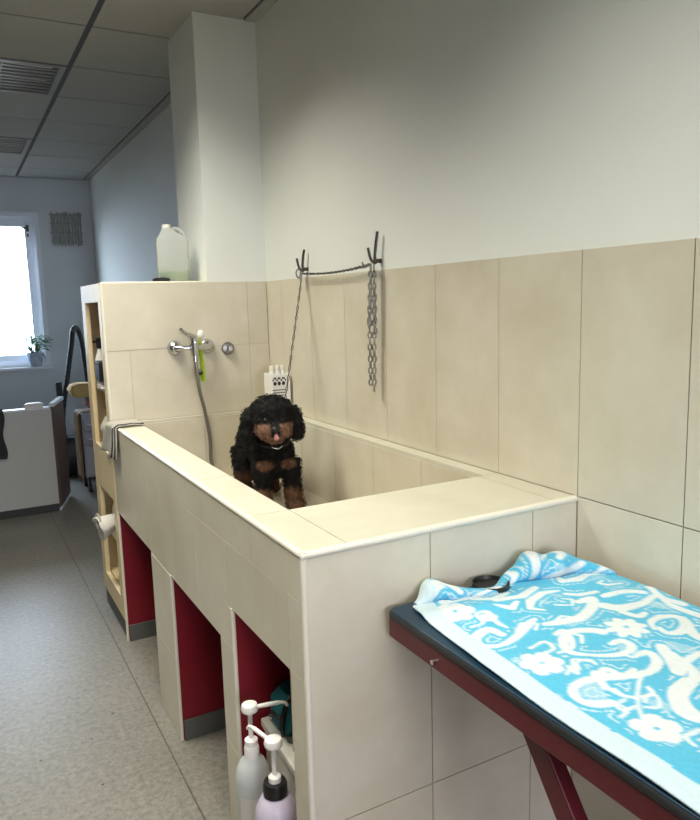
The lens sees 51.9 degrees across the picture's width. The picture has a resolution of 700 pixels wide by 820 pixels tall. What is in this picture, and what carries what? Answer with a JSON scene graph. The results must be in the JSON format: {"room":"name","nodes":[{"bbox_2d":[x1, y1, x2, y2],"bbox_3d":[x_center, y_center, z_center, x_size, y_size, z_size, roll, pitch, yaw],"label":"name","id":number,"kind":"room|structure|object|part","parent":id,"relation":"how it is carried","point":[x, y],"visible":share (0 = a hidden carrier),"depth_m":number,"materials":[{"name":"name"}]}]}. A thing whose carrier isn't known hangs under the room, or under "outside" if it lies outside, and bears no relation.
{"room":"dog grooming salon","nodes":[
{"label":"dog grooming salon","id":0,"kind":"room"},
{"bbox_2d":[0,176,96,434],"bbox_3d":[-4.339,-0.751,6.437,4.020,2.795,0.240,-6,10,-28],"label":"wall","id":1,"kind":"structure","parent":0,"point":[67,269],"depth_m":7.06,"materials":[{"name":"paint"}]},
{"bbox_2d":[0,211,54,371],"bbox_3d":[-3.565,-1.098,6.746,1.335,1.497,0.230,-6,10,-28],"label":"window","id":2,"kind":"structure","parent":1,"relation":"in","point":[28,221],"depth_m":6.99,"materials":[{"name":"white plastic"}]},
{"bbox_3d":[-3.587,-1.115,6.801,1.150,1.355,0.060,-6,10,-28],"label":"sash","id":3,"kind":"part","parent":2,"relation":"part of","materials":[{"name":"white plastic"}]},
{"bbox_3d":[-3.528,-0.368,6.825,1.335,0.029,0.160,-6,10,-28],"label":"sill","id":4,"kind":"part","parent":2,"relation":"part of","materials":[{"name":"white plastic"}]},
{"bbox_2d":[13,326,52,366],"bbox_3d":[-3.080,-0.619,6.984,0.383,0.393,0.208,-6,10,-28],"label":"potted plant","id":5,"kind":"object","parent":2,"relation":"on","point":[35,358],"visible":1,"depth_m":6.97,"materials":[{"name":"green plant"}]},
{"bbox_3d":[-3.078,-0.495,7.029,0.160,0.135,0.160,-6,10,-28],"label":"pot","id":6,"kind":"part","parent":5,"relation":"part of","materials":[{"name":"white ceramic"}]},
{"bbox_2d":[49,211,83,246],"bbox_3d":[-2.768,-1.767,7.023,0.307,0.333,0.028,-6,10,-28],"label":"panel","id":7,"kind":"object","parent":1,"relation":"attached to","point":[70,238],"visible":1,"depth_m":7.02,"materials":[{"name":"grey metal"}]},
{"bbox_2d":[0,474,230,819],"bbox_3d":[-1.935,1.229,2.487,4.100,0.080,10.000,-6,10,-28],"label":"floor","id":8,"kind":"structure","parent":0,"point":[87,732],"depth_m":2.75,"materials":[{"name":"plastic"}]},
{"bbox_2d":[0,396,70,519],"bbox_3d":[-3.045,0.413,5.116,2.009,0.815,0.450,-6,10,-28],"label":"counter","id":9,"kind":"object","parent":8,"relation":"on","point":[34,477],"depth_m":5.27,"materials":[{"name":"grey laminate"}]},
{"bbox_2d":[0,409,7,458],"bbox_3d":[-2.600,0.181,5.105,0.282,0.357,0.097,-6,10,-28],"label":"cloth","id":10,"kind":"object","parent":9,"relation":"hanging from","point":[3,449],"visible":1,"depth_m":5.13,"materials":[{"name":"black fabric"}]},
{"bbox_3d":[-3.013,0.433,4.909,1.865,0.715,0.030,-6,10,-28],"label":"panel","id":11,"kind":"part","parent":9,"relation":"part of","materials":[{"name":"grey laminate"}]},
{"bbox_2d":[24,402,42,408],"bbox_3d":[-2.316,-0.034,5.257,0.125,0.036,0.050,-6,10,-28],"label":"box","id":12,"kind":"object","parent":9,"relation":"on","point":[36,404],"visible":1,"depth_m":5.24,"materials":[{"name":"white paper"}]},
{"bbox_2d":[55,325,88,476],"bbox_3d":[-2.499,-0.082,6.491,0.344,1.357,0.306,-6,10,-28],"label":"vacuum cleaner","id":13,"kind":"object","parent":8,"relation":"on","point":[70,438],"visible":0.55,"depth_m":6.42,"materials":[{"name":"black plastic"}]},
{"bbox_3d":[-2.488,0.396,6.562,0.340,0.330,0.306,-6,10,-28],"label":"motor","id":14,"kind":"part","parent":13,"relation":"part of","materials":[{"name":"black plastic"}]},
{"bbox_2d":[75,408,95,491],"bbox_3d":[-2.097,0.328,6.029,0.290,0.659,0.367,-6,10,-28],"label":"trolley","id":15,"kind":"object","parent":8,"relation":"on","point":[85,418],"visible":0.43,"depth_m":5.85,"materials":[{"name":"grey"}]},
{"bbox_2d":[73,408,89,479],"bbox_3d":[-2.164,0.270,5.988,0.220,0.552,0.280,-6,10,-28],"label":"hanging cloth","id":16,"kind":"object","parent":15,"relation":"hanging from","point":[76,414],"visible":0.92,"depth_m":5.86,"materials":[{"name":"grey fabric"}]},
{"bbox_2d":[83,397,89,407],"bbox_3d":[-2.097,-0.072,6.000,0.240,0.116,0.206,-6,10,-28],"label":"towel","id":17,"kind":"object","parent":15,"relation":"on","point":[86,401],"visible":0.11,"depth_m":5.92,"materials":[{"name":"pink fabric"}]},
{"bbox_2d":[67,382,88,397],"bbox_3d":[-2.178,-0.173,5.942,0.295,0.112,0.212,-6,10,-28],"label":"folded towel","id":18,"kind":"object","parent":17,"relation":"on","point":[76,389],"visible":0.54,"depth_m":5.83,"materials":[{"name":"beige fabric"}]},
{"bbox_3d":[-2.034,0.108,5.868,0.270,0.100,0.014,-6,10,-28],"label":"drawer","id":19,"kind":"part","parent":15,"relation":"part of","materials":[{"name":"grey plastic"}]},
{"bbox_3d":[-2.031,0.226,5.886,0.270,0.100,0.014,-6,10,-28],"label":"drawer","id":20,"kind":"part","parent":15,"relation":"part of","materials":[{"name":"grey plastic"}]},
{"bbox_3d":[-2.026,0.409,5.914,0.270,0.230,0.014,-6,10,-28],"label":"drawer","id":21,"kind":"part","parent":15,"relation":"part of","materials":[{"name":"grey"}]},
{"bbox_2d":[80,281,269,635],"bbox_3d":[-0.827,0.188,3.545,0.756,1.604,0.512,-6,10,-28],"label":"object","id":22,"kind":"object","parent":8,"relation":"on","point":[135,323],"visible":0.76,"depth_m":3.25,"materials":[{"name":"beige tile"}]},
{"bbox_2d":[92,337,101,385],"bbox_3d":[-1.169,-0.224,3.368,0.048,0.230,0.051,1,9,14],"label":"spray bottle","id":23,"kind":"object","parent":22,"relation":"on","point":[97,341],"visible":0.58,"depth_m":3.35,"materials":[{"name":"white plastic"}]},
{"bbox_2d":[98,381,104,389],"bbox_3d":[-1.121,-0.116,3.298,0.055,0.035,0.085,-6,10,-28],"label":"stack","id":24,"kind":"object","parent":22,"relation":"on","point":[101,384],"visible":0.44,"depth_m":3.26,"materials":[{"name":"white paper"}]},
{"bbox_2d":[94,360,103,381],"bbox_3d":[-1.123,-0.179,3.288,0.067,0.090,0.107,-6,10,-28],"label":"box","id":25,"kind":"object","parent":24,"relation":"on","point":[98,364],"visible":0.48,"depth_m":3.24,"materials":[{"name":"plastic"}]},
{"bbox_3d":[-1.124,-0.214,3.283,0.067,0.020,0.107,-6,10,-28],"label":"box lid","id":26,"kind":"part","parent":25,"relation":"part of","materials":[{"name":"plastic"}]},
{"bbox_3d":[-1.152,0.180,3.370,0.021,1.510,0.500,-6,10,-28],"label":"frame","id":27,"kind":"part","parent":22,"relation":"part of","materials":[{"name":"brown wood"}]},
{"bbox_2d":[100,407,106,434],"bbox_3d":[-1.080,0.079,3.288,0.114,0.219,0.123,-1,9,1],"label":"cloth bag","id":28,"kind":"object","parent":22,"relation":"on","point":[102,427],"visible":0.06,"depth_m":3.25,"materials":[{"name":"white fabric"}]},
{"bbox_2d":[92,513,115,540],"bbox_3d":[-1.110,0.533,3.332,0.139,0.133,0.116,-8,11,-36],"label":"roll","id":29,"kind":"object","parent":22,"relation":"on","point":[105,524],"visible":0.88,"depth_m":3.29,"materials":[{"name":"white paper"}]},
{"bbox_2d":[112,504,115,535],"bbox_3d":[-1.098,0.513,3.433,0.064,0.170,0.124,-6,10,-28],"label":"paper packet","id":30,"kind":"object","parent":22,"relation":"on","point":[114,532],"visible":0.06,"depth_m":3.43,"materials":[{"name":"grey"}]},
{"bbox_3d":[-0.845,-0.264,3.188,0.472,0.604,0.015,-6,10,-28],"label":"edge trim","id":31,"kind":"part","parent":22,"relation":"part of","materials":[{"name":"beige tile"}]},
{"bbox_2d":[152,277,169,280],"bbox_3d":[-0.850,-0.584,3.235,0.079,0.025,0.039,-6,10,-28],"label":"hair clip","id":32,"kind":"object","parent":22,"relation":"on","point":[160,278],"visible":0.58,"depth_m":3.22,"materials":[{"name":"black plastic"}]},
{"bbox_2d":[156,224,190,280],"bbox_3d":[-0.811,-0.714,3.289,0.142,0.262,0.100,-4,9,-14],"label":"canister","id":33,"kind":"object","parent":22,"relation":"on","point":[172,247],"visible":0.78,"depth_m":3.25,"materials":[{"name":"white plastic"}]},
{"bbox_3d":[-0.781,-0.808,3.284,0.070,0.055,0.018,-4,9,-15],"label":"carry handle","id":34,"kind":"part","parent":33,"relation":"part of","materials":[{"name":"white plastic"}]},
{"bbox_2d":[167,328,214,466],"bbox_3d":[-0.674,-0.014,3.178,0.255,0.698,0.225,-6,10,-28],"label":"mixer tap","id":35,"kind":"object","parent":22,"relation":"attached to","point":[174,348],"visible":0.74,"depth_m":3.21,"materials":[{"name":"silver metal"}]},
{"bbox_2d":[197,330,205,380],"bbox_3d":[-0.674,-0.244,3.241,0.040,0.233,0.038,-6,10,-28],"label":"brush","id":36,"kind":"object","parent":35,"relation":"hanging from","point":[200,334],"visible":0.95,"depth_m":3.24,"materials":[{"name":"green plastic"}]},
{"bbox_2d":[222,342,233,354],"bbox_3d":[-0.557,-0.284,3.317,0.062,0.062,0.034,-6,10,-28],"label":"valve","id":37,"kind":"object","parent":22,"relation":"attached to","point":[227,347],"visible":1,"depth_m":3.31,"materials":[{"name":"silver metal"}]},
{"bbox_2d":[236,700,288,819],"bbox_3d":[-0.224,0.981,1.844,0.135,0.508,0.089,-6,10,-28],"label":"pump bottle","id":38,"kind":"object","parent":8,"relation":"on","point":[252,769],"visible":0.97,"depth_m":1.79,"materials":[{"name":"grey plastic"}]},
{"bbox_3d":[-0.250,0.793,1.805,0.012,0.083,0.012,-6,10,-28],"label":"pump stem","id":39,"kind":"part","parent":38,"relation":"part of","materials":[{"name":"white plastic"}]},
{"bbox_3d":[-0.196,0.739,1.804,0.083,0.017,0.011,-3,9,-7],"label":"spout","id":40,"kind":"part","parent":38,"relation":"part of","materials":[{"name":"white plastic"}]},
{"bbox_2d":[246,725,296,819],"bbox_3d":[-0.183,1.005,1.731,0.102,0.492,0.145,-6,10,-28],"label":"pump bottle","id":41,"kind":"object","parent":8,"relation":"on","point":[276,802],"visible":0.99,"depth_m":1.68,"materials":[{"name":"purple plastic"}]},
{"bbox_3d":[-0.221,0.769,1.716,0.083,0.017,0.011,6,12,43],"label":"spout","id":42,"kind":"part","parent":41,"relation":"part of","materials":[{"name":"white plastic"}]},
{"bbox_3d":[-0.178,0.823,1.685,0.012,0.080,0.012,-6,10,-28],"label":"pump stem","id":43,"kind":"part","parent":41,"relation":"part of","materials":[{"name":"white plastic"}]},
{"bbox_2d":[114,410,577,819],"bbox_3d":[-0.224,0.630,2.521,0.756,1.002,1.951,-6,10,-28],"label":"bathtub","id":44,"kind":"object","parent":8,"relation":"on","point":[243,594],"visible":0.86,"depth_m":1.73,"materials":[{"name":"beige tile"}]},
{"bbox_2d":[101,419,144,459],"bbox_3d":[-0.989,0.113,3.115,0.141,0.146,0.308,-6,10,-28],"label":"hand towel","id":45,"kind":"object","parent":44,"relation":"on","point":[109,441],"visible":1,"depth_m":3.06,"materials":[{"name":"grey fabric"}]},
{"bbox_3d":[-1.012,0.748,3.215,0.013,0.606,0.013,-6,10,-28],"label":"edge trim","id":46,"kind":"part","parent":44,"relation":"part of","materials":[{"name":"beige tile"}]},
{"bbox_3d":[-0.615,1.019,3.125,0.543,0.075,0.594,-6,10,-28],"label":"niche skirting","id":47,"kind":"part","parent":44,"relation":"part of","materials":[{"name":"grey"}]},
{"bbox_3d":[-0.591,0.852,2.459,0.013,0.600,0.013,-6,10,-28],"label":"edge trim","id":48,"kind":"part","parent":44,"relation":"part of","materials":[{"name":"beige"}]},
{"bbox_3d":[-0.215,1.115,2.406,0.543,0.075,0.506,-6,10,-28],"label":"niche skirting","id":49,"kind":"part","parent":44,"relation":"part of","materials":[{"name":"grey"}]},
{"bbox_3d":[-0.562,0.178,2.273,0.017,0.017,1.948,-6,10,-28],"label":"edge trim","id":50,"kind":"part","parent":44,"relation":"part of","materials":[{"name":"beige tile"}]},
{"bbox_3d":[-0.294,0.867,1.914,0.013,0.716,0.013,-6,10,-28],"label":"edge trim","id":51,"kind":"part","parent":44,"relation":"part of","materials":[{"name":"beige"}]},
{"bbox_2d":[229,393,306,508],"bbox_3d":[-0.333,0.147,2.856,0.261,0.472,0.578,-4,9,-16],"label":"dog","id":52,"kind":"object","parent":44,"relation":"on","point":[263,453],"visible":0.93,"depth_m":2.72},
{"bbox_2d":[261,716,295,800],"bbox_3d":[0.026,1.021,1.897,0.404,0.399,0.346,-6,10,-28],"label":"crate","id":53,"kind":"object","parent":44,"relation":"in","point":[285,754],"visible":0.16,"depth_m":1.82,"materials":[{"name":"white plastic"}]},
{"bbox_3d":[0.021,0.852,1.872,0.404,0.058,0.346,-6,10,-28],"label":"crate lid","id":54,"kind":"part","parent":53,"relation":"part of","materials":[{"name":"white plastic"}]},
{"bbox_2d":[268,679,292,737],"bbox_3d":[-0.123,0.770,1.900,0.182,0.114,0.110,-6,10,-28],"label":"bag","id":55,"kind":"object","parent":53,"relation":"on","point":[281,715],"visible":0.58,"depth_m":1.84,"materials":[{"name":"teal fabric"}]},
{"bbox_3d":[-0.080,0.785,1.508,0.015,0.988,0.015,-6,10,-28],"label":"edge trim","id":56,"kind":"part","parent":44,"relation":"part of","materials":[{"name":"beige"}]},
{"bbox_2d":[143,414,471,509],"bbox_3d":[-0.271,0.287,2.606,0.635,0.317,1.638,-6,10,-28],"label":"basin","id":57,"kind":"object","parent":44,"relation":"in","point":[340,465],"depth_m":2.75,"materials":[{"name":"beige tile"}]},
{"bbox_3d":[0.231,0.256,1.610,0.754,0.017,0.017,-6,10,-28],"label":"edge trim","id":58,"kind":"part","parent":44,"relation":"part of","materials":[{"name":"beige tile"}]},
{"bbox_2d":[389,586,699,819],"bbox_3d":[0.594,0.878,1.236,0.554,0.848,1.108,-6,10,-28],"label":"table","id":59,"kind":"object","parent":8,"relation":"on","point":[553,745],"visible":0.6,"depth_m":1.15,"materials":[{"name":"red metal"}]},
{"bbox_2d":[472,575,509,592],"bbox_3d":[0.315,0.392,1.608,0.084,0.016,0.084,-6,10,-28],"label":"round dish","id":60,"kind":"object","parent":59,"relation":"on","point":[483,581],"visible":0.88,"depth_m":1.62,"materials":[{"name":"black plastic"}]},
{"bbox_3d":[0.456,0.933,1.021,0.028,0.795,0.609,-6,10,-28],"label":"leg","id":61,"kind":"part","parent":59,"relation":"part of","materials":[{"name":"red metal"}]},
{"bbox_2d":[413,551,699,814],"bbox_3d":[0.582,0.431,1.161,0.532,0.060,1.154,-6,10,-28],"label":"towel","id":62,"kind":"object","parent":59,"relation":"on","point":[613,658],"visible":1,"depth_m":1.31,"materials":[{"name":"blue fabric"}]},
{"bbox_2d":[0,0,262,179],"bbox_3d":[-2.013,-1.573,2.066,4.100,0.100,10.000,-6,10,-28],"label":"ceiling","id":63,"kind":"structure","parent":0,"point":[114,53],"depth_m":3.81,"materials":[{"name":"tile"}]},
{"bbox_2d":[0,136,31,154],"bbox_3d":[-3.001,-2.005,5.273,1.175,0.064,0.580,-6,10,-28],"label":"air vent","id":64,"kind":"object","parent":63,"relation":"attached to","point":[10,143],"visible":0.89,"depth_m":5.51,"materials":[{"name":"grey metal"}]},
{"bbox_2d":[0,57,65,95],"bbox_3d":[-2.131,-1.794,3.711,1.175,0.064,0.580,-6,10,-28],"label":"air vent","id":65,"kind":"object","parent":63,"relation":"attached to","point":[12,71],"visible":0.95,"depth_m":3.92,"materials":[{"name":"grey metal"}]},
{"bbox_2d":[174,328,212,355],"bbox_3d":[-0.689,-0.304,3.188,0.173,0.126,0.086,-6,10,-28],"label":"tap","id":66,"kind":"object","parent":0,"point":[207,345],"depth_m":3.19,"materials":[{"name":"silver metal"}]},
{"bbox_2d":[167,11,269,358],"bbox_3d":[-0.612,-0.398,3.534,0.290,2.755,0.402,-6,10,-28],"label":"wall pier","id":67,"kind":"object","parent":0,"point":[212,59],"visible":0.36,"depth_m":3.25,"materials":[{"name":"white paint"}]},
{"bbox_2d":[89,0,699,531],"bbox_3d":[-0.238,-0.389,3.272,0.116,2.795,9.900,-6,10,-28],"label":"wall","id":68,"kind":"structure","parent":0,"point":[452,131],"depth_m":2.08,"materials":[{"name":"white paint"}]},
{"bbox_2d":[83,0,278,180],"bbox_3d":[-0.276,-1.702,2.901,0.053,0.018,9.600,-6,10,-28],"label":"trim","id":69,"kind":"structure","parent":68,"relation":"attached to","point":[264,6],"depth_m":4.75,"materials":[{"name":"metal"}]},
{"bbox_2d":[296,249,308,271],"bbox_3d":[-0.198,-0.617,2.975,0.051,0.093,0.030,-6,10,-28],"label":"wall hook","id":70,"kind":"object","parent":68,"relation":"attached to","point":[302,268],"visible":1,"depth_m":2.97,"materials":[{"name":"grey metal"}]},
{"bbox_2d":[285,271,302,398],"bbox_3d":[-0.232,-0.294,2.910,0.015,0.535,0.242,1,9,18],"label":"chain","id":71,"kind":"object","parent":70,"relation":"hanging from","point":[300,275],"visible":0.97,"depth_m":2.92,"materials":[{"name":"grey metal"}]},
{"bbox_2d":[295,262,371,277],"bbox_3d":[-0.075,-0.534,2.740,0.038,0.042,0.594,-6,10,-28],"label":"chain","id":72,"kind":"object","parent":70,"relation":"hanging from","point":[367,264],"visible":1,"depth_m":2.70,"materials":[{"name":"grey metal"}]},
{"bbox_2d":[367,231,381,263],"bbox_3d":[0.085,-0.556,2.467,0.051,0.112,0.030,-6,10,-28],"label":"wall hook","id":73,"kind":"object","parent":68,"relation":"attached to","point":[375,261],"visible":1,"depth_m":2.47,"materials":[{"name":"grey metal"}]},
{"bbox_2d":[367,264,377,391],"bbox_3d":[0.078,-0.282,2.505,0.039,0.445,0.045,-1,9,2],"label":"hanging chain","id":74,"kind":"object","parent":73,"relation":"hanging from","point":[373,322],"visible":1,"depth_m":2.50,"materials":[{"name":"silver metal"}]},
{"bbox_2d":[267,238,699,819],"bbox_3d":[0.681,0.438,1.618,0.006,1.599,4.348,-6,10,-28],"label":"wall tiles","id":75,"kind":"structure","parent":68,"relation":"attached to","point":[576,372],"depth_m":1.83,"materials":[{"name":"brown tile"}]},
{"bbox_2d":[264,372,290,400],"bbox_3d":[-0.328,-0.093,3.247,0.087,0.152,0.097,-6,10,-28],"label":"rack","id":76,"kind":"object","parent":75,"relation":"attached to","point":[274,383],"visible":0.68,"depth_m":3.21,"materials":[{"name":"white plastic"}]},
{"bbox_2d":[269,365,273,373],"bbox_3d":[-0.349,-0.110,3.234,0.024,0.181,0.024,-6,10,-28],"label":"shampoo bottle","id":77,"kind":"object","parent":76,"relation":"in","point":[271,367],"visible":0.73,"depth_m":3.21,"materials":[{"name":"white plastic"}]},
{"bbox_2d":[274,365,279,373],"bbox_3d":[-0.327,-0.112,3.246,0.024,0.181,0.024,-6,10,-28],"label":"shampoo bottle","id":78,"kind":"object","parent":76,"relation":"in","point":[276,367],"visible":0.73,"depth_m":3.23,"materials":[{"name":"white plastic"}]},
{"bbox_2d":[272,377,285,394],"bbox_3d":[-0.314,-0.105,3.198,0.068,0.083,0.001,-6,10,-28],"label":"print","id":79,"kind":"object","parent":76,"relation":"attached to","point":[278,383],"depth_m":3.20,"materials":[{"name":"black"}]},
{"bbox_2d":[279,365,284,373],"bbox_3d":[-0.305,-0.114,3.257,0.024,0.181,0.024,-6,10,-28],"label":"shampoo bottle","id":80,"kind":"object","parent":76,"relation":"in","point":[281,367],"visible":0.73,"depth_m":3.24,"materials":[{"name":"white plastic"}]}
]}

